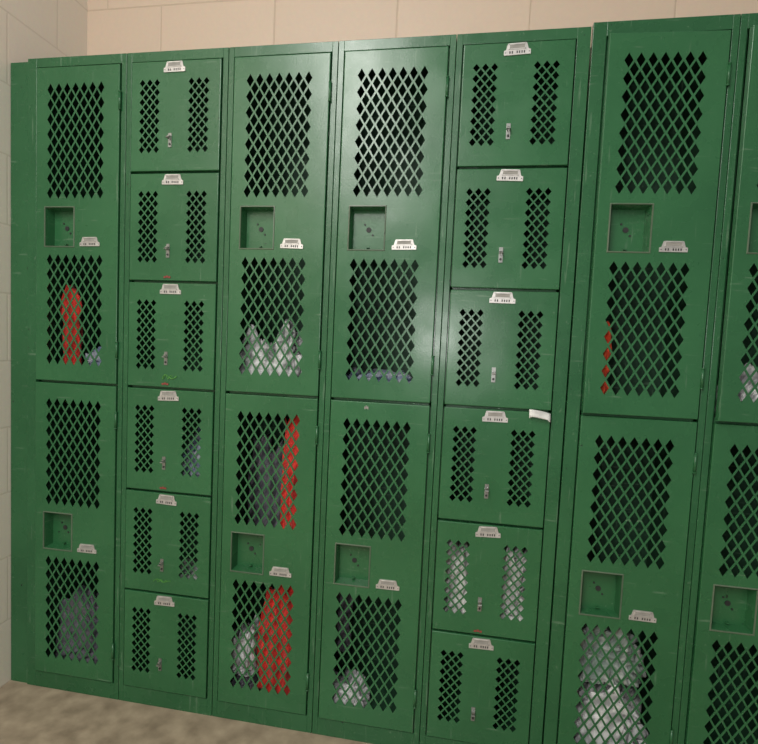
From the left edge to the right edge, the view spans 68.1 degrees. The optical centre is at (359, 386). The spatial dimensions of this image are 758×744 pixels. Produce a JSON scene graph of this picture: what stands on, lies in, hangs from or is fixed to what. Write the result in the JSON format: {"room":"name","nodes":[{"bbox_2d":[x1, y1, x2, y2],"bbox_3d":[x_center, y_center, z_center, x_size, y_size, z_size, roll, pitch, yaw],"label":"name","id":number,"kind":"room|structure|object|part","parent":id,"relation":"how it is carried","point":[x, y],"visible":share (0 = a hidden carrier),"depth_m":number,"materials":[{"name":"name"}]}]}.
{"room":"changing room","nodes":[
{"label":"changing room","id":0,"kind":"room"},
{"bbox_2d":[0,0,87,686],"bbox_3d":[-1.448,-0.459,-0.037,0.162,3.000,4.500,3,4,10],"label":"wall","id":1,"kind":"structure","parent":0,"point":[29,29],"depth_m":1.71,"materials":[{"name":"beige paint"}]},
{"bbox_2d":[0,680,419,743],"bbox_3d":[1.469,1.255,-0.476,6.240,0.100,4.500,3,4,10],"label":"floor","id":2,"kind":"structure","parent":0,"point":[29,714],"depth_m":1.60,"materials":[{"name":"concrete"}]},
{"bbox_2d":[11,62,27,682],"bbox_3d":[-1.033,-0.010,1.728,0.062,1.892,0.040,3,4,10],"label":"filler panel","id":3,"kind":"object","parent":2,"relation":"on","point":[19,71],"visible":1,"depth_m":1.70,"materials":[{"name":"green metal"}]},
{"bbox_2d":[27,53,126,699],"bbox_3d":[-0.822,-0.011,1.823,0.317,1.898,0.335,3,4,10],"label":"locker","id":4,"kind":"object","parent":2,"relation":"on","point":[77,105],"visible":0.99,"depth_m":1.68,"materials":[{"name":"green metal"}]},
{"bbox_2d":[43,511,72,551],"bbox_3d":[-0.916,0.438,1.719,0.101,0.118,0.036,3,4,10],"label":"latch recess","id":5,"kind":"object","parent":4,"relation":"on","point":[57,525],"depth_m":1.73,"materials":[{"name":"green metal"}]},
{"bbox_2d":[44,206,74,246],"bbox_3d":[-0.876,-0.470,1.655,0.101,0.118,0.036,3,4,10],"label":"handle","id":6,"kind":"object","parent":4,"relation":"on","point":[59,221],"depth_m":1.67,"materials":[{"name":"green metal"}]},
{"bbox_2d":[60,285,82,364],"bbox_3d":[-0.900,-0.171,1.748,0.066,0.289,0.069,0,5,-32],"label":"towel","id":7,"kind":"object","parent":4,"relation":"in","point":[74,288],"visible":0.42,"depth_m":1.73,"materials":[{"name":"fabric"}]},
{"bbox_2d":[53,587,98,664],"bbox_3d":[-0.870,0.767,1.875,0.244,0.255,0.196,3,4,10],"label":"sweatshirt","id":8,"kind":"object","parent":4,"relation":"in","point":[87,618],"visible":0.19,"depth_m":1.80,"materials":[{"name":"fabric"}]},
{"bbox_3d":[-0.863,0.441,1.701,0.267,0.904,0.016,3,4,10],"label":"door","id":9,"kind":"part","parent":4,"relation":"part of","materials":[{"name":"green metal"}]},
{"bbox_3d":[-0.823,-0.467,1.637,0.267,0.904,0.016,3,4,10],"label":"door","id":10,"kind":"part","parent":4,"relation":"part of","materials":[{"name":"green metal"}]},
{"bbox_3d":[-0.822,0.486,1.686,0.064,0.026,0.004,2,4,10],"label":"number plate","id":11,"kind":"part","parent":4,"relation":"part of","materials":[{"name":"metal"}]},
{"bbox_3d":[-0.782,-0.421,1.622,0.064,0.026,0.004,2,4,10],"label":"number plate","id":12,"kind":"part","parent":4,"relation":"part of","materials":[{"name":"metal"}]},
{"bbox_2d":[83,346,100,365],"bbox_3d":[-0.787,-0.095,1.784,0.154,0.147,0.136,3,4,10],"label":"sweatshirt","id":13,"kind":"object","parent":4,"relation":"in","point":[94,353],"visible":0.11,"depth_m":1.75,"materials":[{"name":"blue fabric"}]},
{"bbox_2d":[119,47,228,715],"bbox_3d":[-0.517,0.007,1.761,0.303,1.898,0.348,3,4,10],"label":"locker","id":14,"kind":"object","parent":2,"relation":"on","point":[177,100],"visible":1,"depth_m":1.61,"materials":[{"name":"green metal"}]},
{"bbox_3d":[-0.576,0.630,1.649,0.064,0.028,0.004,2,4,10],"label":"number plate","id":15,"kind":"part","parent":14,"relation":"part of","materials":[{"name":"metal"}]},
{"bbox_3d":[-0.562,0.328,1.628,0.064,0.028,0.004,5,4,10],"label":"number plate","id":16,"kind":"part","parent":14,"relation":"part of","materials":[{"name":"metal"}]},
{"bbox_3d":[-0.576,0.761,1.668,0.267,0.297,0.016,3,4,10],"label":"door","id":17,"kind":"part","parent":14,"relation":"part of","materials":[{"name":"green metal"}]},
{"bbox_3d":[-0.563,0.458,1.647,0.267,0.297,0.016,3,4,10],"label":"door","id":18,"kind":"part","parent":14,"relation":"part of","materials":[{"name":"green metal"}]},
{"bbox_3d":[-0.549,0.025,1.607,0.064,0.028,0.004,1,4,11],"label":"number plate","id":19,"kind":"part","parent":14,"relation":"part of","materials":[{"name":"metal"}]},
{"bbox_3d":[-0.550,0.156,1.625,0.267,0.297,0.016,3,4,10],"label":"door","id":20,"kind":"part","parent":14,"relation":"part of","materials":[{"name":"green metal"}]},
{"bbox_3d":[-0.536,-0.277,1.585,0.064,0.028,0.004,3,4,10],"label":"number plate","id":21,"kind":"part","parent":14,"relation":"part of","materials":[{"name":"metal"}]},
{"bbox_3d":[-0.522,-0.580,1.564,0.064,0.028,0.004,3,4,10],"label":"number plate","id":22,"kind":"part","parent":14,"relation":"part of","materials":[{"name":"metal"}]},
{"bbox_3d":[-0.537,-0.147,1.604,0.267,0.297,0.016,3,4,10],"label":"door","id":23,"kind":"part","parent":14,"relation":"part of","materials":[{"name":"green metal"}]},
{"bbox_3d":[-0.524,-0.450,1.583,0.267,0.297,0.016,3,4,10],"label":"door","id":24,"kind":"part","parent":14,"relation":"part of","materials":[{"name":"green metal"}]},
{"bbox_3d":[-0.510,-0.883,1.542,0.064,0.028,0.004,2,4,10],"label":"number plate","id":25,"kind":"part","parent":14,"relation":"part of","materials":[{"name":"silver metal"}]},
{"bbox_3d":[-0.511,-0.752,1.561,0.267,0.297,0.016,3,4,10],"label":"door","id":26,"kind":"part","parent":14,"relation":"part of","materials":[{"name":"green metal"}]},
{"bbox_2d":[179,557,197,579],"bbox_3d":[-0.501,0.576,1.764,0.161,0.055,0.160,3,4,10],"label":"cloth","id":27,"kind":"object","parent":14,"relation":"in","point":[184,562],"visible":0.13,"depth_m":1.73,"materials":[{"name":"grey fabric"}]},
{"bbox_2d":[182,428,200,476],"bbox_3d":[-0.473,0.208,1.731,0.140,0.188,0.164,3,4,10],"label":"plaid shirt","id":28,"kind":"object","parent":14,"relation":"in","point":[198,438],"visible":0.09,"depth_m":1.68,"materials":[{"name":"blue fabric"}]},
{"bbox_2d":[212,41,338,732],"bbox_3d":[-0.216,0.024,1.712,0.303,1.898,0.335,3,4,10],"label":"locker","id":29,"kind":"object","parent":2,"relation":"on","point":[282,98],"visible":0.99,"depth_m":1.56,"materials":[{"name":"green metal"}]},
{"bbox_2d":[230,670,258,688],"bbox_3d":[-0.356,0.891,1.737,0.086,0.071,0.132,3,4,10],"label":"cloth bundle","id":30,"kind":"object","parent":29,"relation":"in","point":[255,677],"visible":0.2,"depth_m":1.70,"materials":[{"name":"grey fabric"}]},
{"bbox_2d":[231,613,258,676],"bbox_3d":[-0.349,0.789,1.729,0.092,0.148,0.131,3,4,10],"label":"plastic bag","id":31,"kind":"object","parent":30,"relation":"on","point":[243,627],"visible":0.46,"depth_m":1.68,"materials":[{"name":"plastic"}]},
{"bbox_2d":[230,531,264,574],"bbox_3d":[-0.317,0.472,1.609,0.101,0.118,0.036,3,4,10],"label":"latch recess","id":32,"kind":"object","parent":29,"relation":"on","point":[247,548],"depth_m":1.62,"materials":[{"name":"green metal"}]},
{"bbox_2d":[239,206,274,249],"bbox_3d":[-0.278,-0.436,1.545,0.101,0.118,0.036,3,4,10],"label":"handle","id":33,"kind":"object","parent":29,"relation":"on","point":[256,223],"depth_m":1.56,"materials":[{"name":"green metal"}]},
{"bbox_2d":[248,434,282,527],"bbox_3d":[-0.290,0.317,1.742,0.124,0.340,0.071,3,4,10],"label":"shirt","id":34,"kind":"object","parent":29,"relation":"in","point":[258,447],"visible":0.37,"depth_m":1.73,"materials":[{"name":"fabric"}]},
{"bbox_3d":[-0.264,0.475,1.591,0.267,0.904,0.016,3,4,10],"label":"door","id":35,"kind":"part","parent":29,"relation":"part of","materials":[{"name":"green metal"}]},
{"bbox_2d":[239,319,302,376],"bbox_3d":[-0.240,-0.096,1.663,0.242,0.215,0.152,3,4,10],"label":"crumpled plastic bag","id":36,"kind":"object","parent":29,"relation":"in","point":[285,332],"visible":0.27,"depth_m":1.60,"materials":[{"name":"white plastic"}]},
{"bbox_2d":[257,585,293,694],"bbox_3d":[-0.237,0.738,1.683,0.151,0.389,0.076,3,4,10],"label":"sweatshirt","id":37,"kind":"object","parent":29,"relation":"in","point":[281,590],"visible":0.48,"depth_m":1.67,"materials":[{"name":"fabric"}]},
{"bbox_3d":[-0.225,-0.433,1.527,0.267,0.904,0.016,3,4,10],"label":"door","id":38,"kind":"part","parent":29,"relation":"part of","materials":[{"name":"green metal"}]},
{"bbox_3d":[-0.223,0.520,1.576,0.064,0.026,0.004,3,4,10],"label":"number plate","id":39,"kind":"part","parent":29,"relation":"part of","materials":[{"name":"silver metal"}]},
{"bbox_2d":[280,415,299,529],"bbox_3d":[-0.186,0.280,1.628,0.087,0.440,0.069,5,5,35],"label":"jacket","id":40,"kind":"object","parent":29,"relation":"in","point":[296,419],"visible":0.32,"depth_m":1.61,"materials":[{"name":"fabric"}]},
{"bbox_3d":[-0.183,-0.388,1.512,0.064,0.026,0.004,4,4,10],"label":"number plate","id":41,"kind":"part","parent":29,"relation":"part of","materials":[{"name":"metal"}]},
{"bbox_2d":[312,34,456,743],"bbox_3d":[0.083,0.041,1.657,0.303,1.898,0.335,3,4,10],"label":"locker","id":42,"kind":"object","parent":2,"relation":"on","point":[395,96],"visible":0.99,"depth_m":1.51,"materials":[{"name":"green metal"}]},
{"bbox_2d":[334,592,352,653],"bbox_3d":[-0.052,0.692,1.722,0.055,0.236,0.056,0,5,-29],"label":"jacket","id":43,"kind":"object","parent":42,"relation":"in","point":[339,597],"visible":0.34,"depth_m":1.71,"materials":[{"name":"grey fabric"}]},
{"bbox_2d":[332,667,370,707],"bbox_3d":[-0.037,0.899,1.672,0.136,0.093,0.121,3,4,10],"label":"towel","id":44,"kind":"object","parent":42,"relation":"in","point":[345,685],"visible":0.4,"depth_m":1.64,"materials":[{"name":"fabric"}]},
{"bbox_2d":[333,542,370,587],"bbox_3d":[-0.018,0.489,1.554,0.101,0.118,0.036,3,4,10],"label":"latch recess","id":45,"kind":"object","parent":42,"relation":"on","point":[351,560],"depth_m":1.57,"materials":[{"name":"green metal"}]},
{"bbox_2d":[347,205,386,250],"bbox_3d":[0.022,-0.419,1.489,0.101,0.118,0.036,3,4,10],"label":"handle","id":46,"kind":"object","parent":42,"relation":"on","point":[366,224],"depth_m":1.50,"materials":[{"name":"green metal"}]},
{"bbox_3d":[0.035,0.492,1.536,0.267,0.904,0.016,3,4,10],"label":"door","id":47,"kind":"part","parent":42,"relation":"part of","materials":[{"name":"green metal"}]},
{"bbox_2d":[346,368,412,382],"bbox_3d":[0.057,-0.014,1.646,0.231,0.080,0.210,3,4,10],"label":"cloth","id":48,"kind":"object","parent":42,"relation":"in","point":[358,374],"visible":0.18,"depth_m":1.58,"materials":[{"name":"fabric"}]},
{"bbox_3d":[0.076,0.537,1.521,0.064,0.026,0.004,3,4,10],"label":"number plate","id":49,"kind":"part","parent":42,"relation":"part of","materials":[{"name":"silver metal"}]},
{"bbox_3d":[0.075,-0.416,1.472,0.267,0.904,0.016,3,4,10],"label":"door","id":50,"kind":"part","parent":42,"relation":"part of","materials":[{"name":"green metal"}]},
{"bbox_3d":[0.116,-0.371,1.457,0.064,0.026,0.004,2,4,10],"label":"number plate","id":51,"kind":"part","parent":42,"relation":"part of","materials":[{"name":"silver metal"}]},
{"bbox_2d":[419,27,591,743],"bbox_3d":[0.389,0.058,1.594,0.320,1.898,0.348,3,4,10],"label":"locker","id":52,"kind":"object","parent":2,"relation":"on","point":[520,97],"visible":1,"depth_m":1.44,"materials":[{"name":"green metal"}]},
{"bbox_2d":[443,540,469,613],"bbox_3d":[0.282,0.529,1.610,0.114,0.238,0.163,3,4,10],"label":"cloth","id":53,"kind":"object","parent":52,"relation":"in","point":[449,552],"visible":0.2,"depth_m":1.55,"materials":[{"name":"white fabric"}]},
{"bbox_3d":[0.322,0.812,1.503,0.267,0.297,0.016,3,4,10],"label":"door","id":54,"kind":"part","parent":52,"relation":"part of","materials":[{"name":"green metal"}]},
{"bbox_3d":[0.322,0.681,1.485,0.064,0.028,0.004,2,4,10],"label":"number plate","id":55,"kind":"part","parent":52,"relation":"part of","materials":[{"name":"metal"}]},
{"bbox_3d":[0.335,0.509,1.481,0.267,0.297,0.016,3,4,10],"label":"door","id":56,"kind":"part","parent":52,"relation":"part of","materials":[{"name":"green metal"}]},
{"bbox_3d":[0.335,0.379,1.463,0.064,0.028,0.004,1,4,10],"label":"number plate","id":57,"kind":"part","parent":52,"relation":"part of","materials":[{"name":"silver metal"}]},
{"bbox_3d":[0.348,0.206,1.460,0.267,0.297,0.016,3,4,10],"label":"door","id":58,"kind":"part","parent":52,"relation":"part of","materials":[{"name":"green metal"}]},
{"bbox_3d":[0.349,0.076,1.441,0.064,0.028,0.004,2,4,10],"label":"number plate","id":59,"kind":"part","parent":52,"relation":"part of","materials":[{"name":"metal"}]},
{"bbox_3d":[0.361,-0.096,1.439,0.267,0.297,0.016,3,4,10],"label":"door","id":60,"kind":"part","parent":52,"relation":"part of","materials":[{"name":"green metal"}]},
{"bbox_3d":[0.362,-0.227,1.420,0.064,0.028,0.004,4,4,10],"label":"number plate","id":61,"kind":"part","parent":52,"relation":"part of","materials":[{"name":"silver metal"}]},
{"bbox_3d":[0.374,-0.399,1.417,0.267,0.297,0.016,3,4,10],"label":"door","id":62,"kind":"part","parent":52,"relation":"part of","materials":[{"name":"green metal"}]},
{"bbox_3d":[0.376,-0.529,1.398,0.064,0.028,0.004,5,4,10],"label":"number plate","id":63,"kind":"part","parent":52,"relation":"part of","materials":[{"name":"silver metal"}]},
{"bbox_2d":[499,546,527,620],"bbox_3d":[0.425,0.537,1.583,0.121,0.239,0.162,3,4,10],"label":"cloth","id":64,"kind":"object","parent":52,"relation":"in","point":[524,550],"visible":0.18,"depth_m":1.52,"materials":[{"name":"white fabric"}]},
{"bbox_3d":[0.387,-0.701,1.396,0.267,0.297,0.016,3,4,10],"label":"door","id":65,"kind":"part","parent":52,"relation":"part of","materials":[{"name":"green metal"}]},
{"bbox_3d":[0.388,-0.832,1.377,0.064,0.028,0.004,1,4,10],"label":"number plate","id":66,"kind":"part","parent":52,"relation":"part of","materials":[{"name":"silver metal"}]},
{"bbox_2d":[529,409,550,421],"bbox_3d":[0.455,0.073,1.414,0.052,0.030,0.009,3,4,10],"label":"paper slip","id":67,"kind":"object","parent":52,"relation":"attached to","point":[532,413],"visible":1,"depth_m":1.41,"materials":[{"name":"white paper"}]},
{"bbox_2d":[542,14,740,743],"bbox_3d":[0.706,0.073,1.534,0.320,1.905,0.344,3,4,10],"label":"locker","id":68,"kind":"object","parent":2,"relation":"on","point":[660,92],"visible":0.99,"depth_m":1.38,"materials":[{"name":"green metal"}]},
{"bbox_2d":[578,570,623,619],"bbox_3d":[0.615,0.525,1.434,0.101,0.118,0.036,3,4,10],"label":"handle","id":69,"kind":"object","parent":68,"relation":"on","point":[600,592],"depth_m":1.45,"materials":[{"name":"green metal"}]},
{"bbox_2d":[600,321,611,393],"bbox_3d":[0.619,-0.071,1.431,0.056,0.193,0.052,0,5,-36],"label":"vest","id":70,"kind":"object","parent":68,"relation":"in","point":[605,370],"visible":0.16,"depth_m":1.42,"materials":[{"name":"fabric"}]},
{"bbox_2d":[573,679,647,743],"bbox_3d":[0.664,0.880,1.581,0.271,0.205,0.205,3,4,10],"label":"pile","id":71,"kind":"object","parent":68,"relation":"in","point":[620,689],"visible":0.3,"depth_m":1.49,"materials":[{"name":"fabric"}]},
{"bbox_2d":[578,623,645,685],"bbox_3d":[0.662,0.689,1.571,0.248,0.184,0.200,3,4,10],"label":"sweatshirt","id":72,"kind":"object","parent":71,"relation":"on","point":[585,629],"visible":0.39,"depth_m":1.49,"materials":[{"name":"fabric"}]},
{"bbox_3d":[0.667,0.528,1.416,0.267,0.904,0.016,3,4,10],"label":"door","id":73,"kind":"part","parent":68,"relation":"part of","materials":[{"name":"green metal"}]},
{"bbox_2d":[606,203,653,252],"bbox_3d":[0.652,-0.383,1.361,0.101,0.118,0.036,3,4,7],"label":"handle","id":74,"kind":"object","parent":68,"relation":"on","point":[629,226],"depth_m":1.37,"materials":[{"name":"green metal"}]},
{"bbox_3d":[0.709,0.573,1.401,0.064,0.026,0.004,3,4,10],"label":"number plate","id":75,"kind":"part","parent":68,"relation":"part of","materials":[{"name":"metal"}]},
{"bbox_3d":[0.706,-0.379,1.345,0.267,0.904,0.016,3,4,7],"label":"door","id":76,"kind":"part","parent":68,"relation":"part of","materials":[{"name":"green metal"}]},
{"bbox_3d":[0.747,-0.334,1.333,0.064,0.026,0.004,3,4,7],"label":"number plate","id":77,"kind":"part","parent":68,"relation":"part of","materials":[{"name":"metal"}]},
{"bbox_2d":[677,13,757,743],"bbox_3d":[1.014,0.090,1.476,0.303,1.905,0.346,3,4,10],"label":"locker","id":78,"kind":"object","parent":2,"relation":"on","point":[719,702],"visible":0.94,"depth_m":1.36,"materials":[{"name":"green metal"}]},
{"bbox_3d":[0.967,0.545,1.361,0.267,0.904,0.016,3,4,10],"label":"door","id":79,"kind":"part","parent":78,"relation":"part of","materials":[{"name":"green metal"}]},
{"bbox_2d":[709,584,757,635],"bbox_3d":[0.914,0.542,1.379,0.101,0.118,0.036,3,4,10],"label":"handle","id":80,"kind":"object","parent":78,"relation":"on","point":[733,608],"depth_m":1.39,"materials":[{"name":"green metal"}]},
{"bbox_2d":[714,365,757,415],"bbox_3d":[0.988,0.011,1.442,0.169,0.139,0.170,3,4,10],"label":"cloth","id":81,"kind":"object","parent":78,"relation":"in","point":[743,377],"visible":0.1,"depth_m":1.41,"materials":[{"name":"fabric"}]},
{"bbox_3d":[1.005,-0.362,1.289,0.267,0.904,0.016,3,4,7],"label":"door","id":82,"kind":"part","parent":78,"relation":"part of","materials":[{"name":"green metal"}]},
{"bbox_2d":[746,202,757,253],"bbox_3d":[0.951,-0.366,1.304,0.101,0.118,0.036,3,4,7],"label":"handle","id":83,"kind":"object","parent":78,"relation":"on","point":[751,207],"depth_m":1.32,"materials":[{"name":"green metal"}]},
{"bbox_2d":[87,0,757,55],"bbox_3d":[2.015,-0.419,1.534,6.078,3.000,0.150,3,4,10],"label":"wall","id":84,"kind":"structure","parent":0,"point":[113,26],"depth_m":1.80,"materials":[{"name":"beige paint"}]}
]}

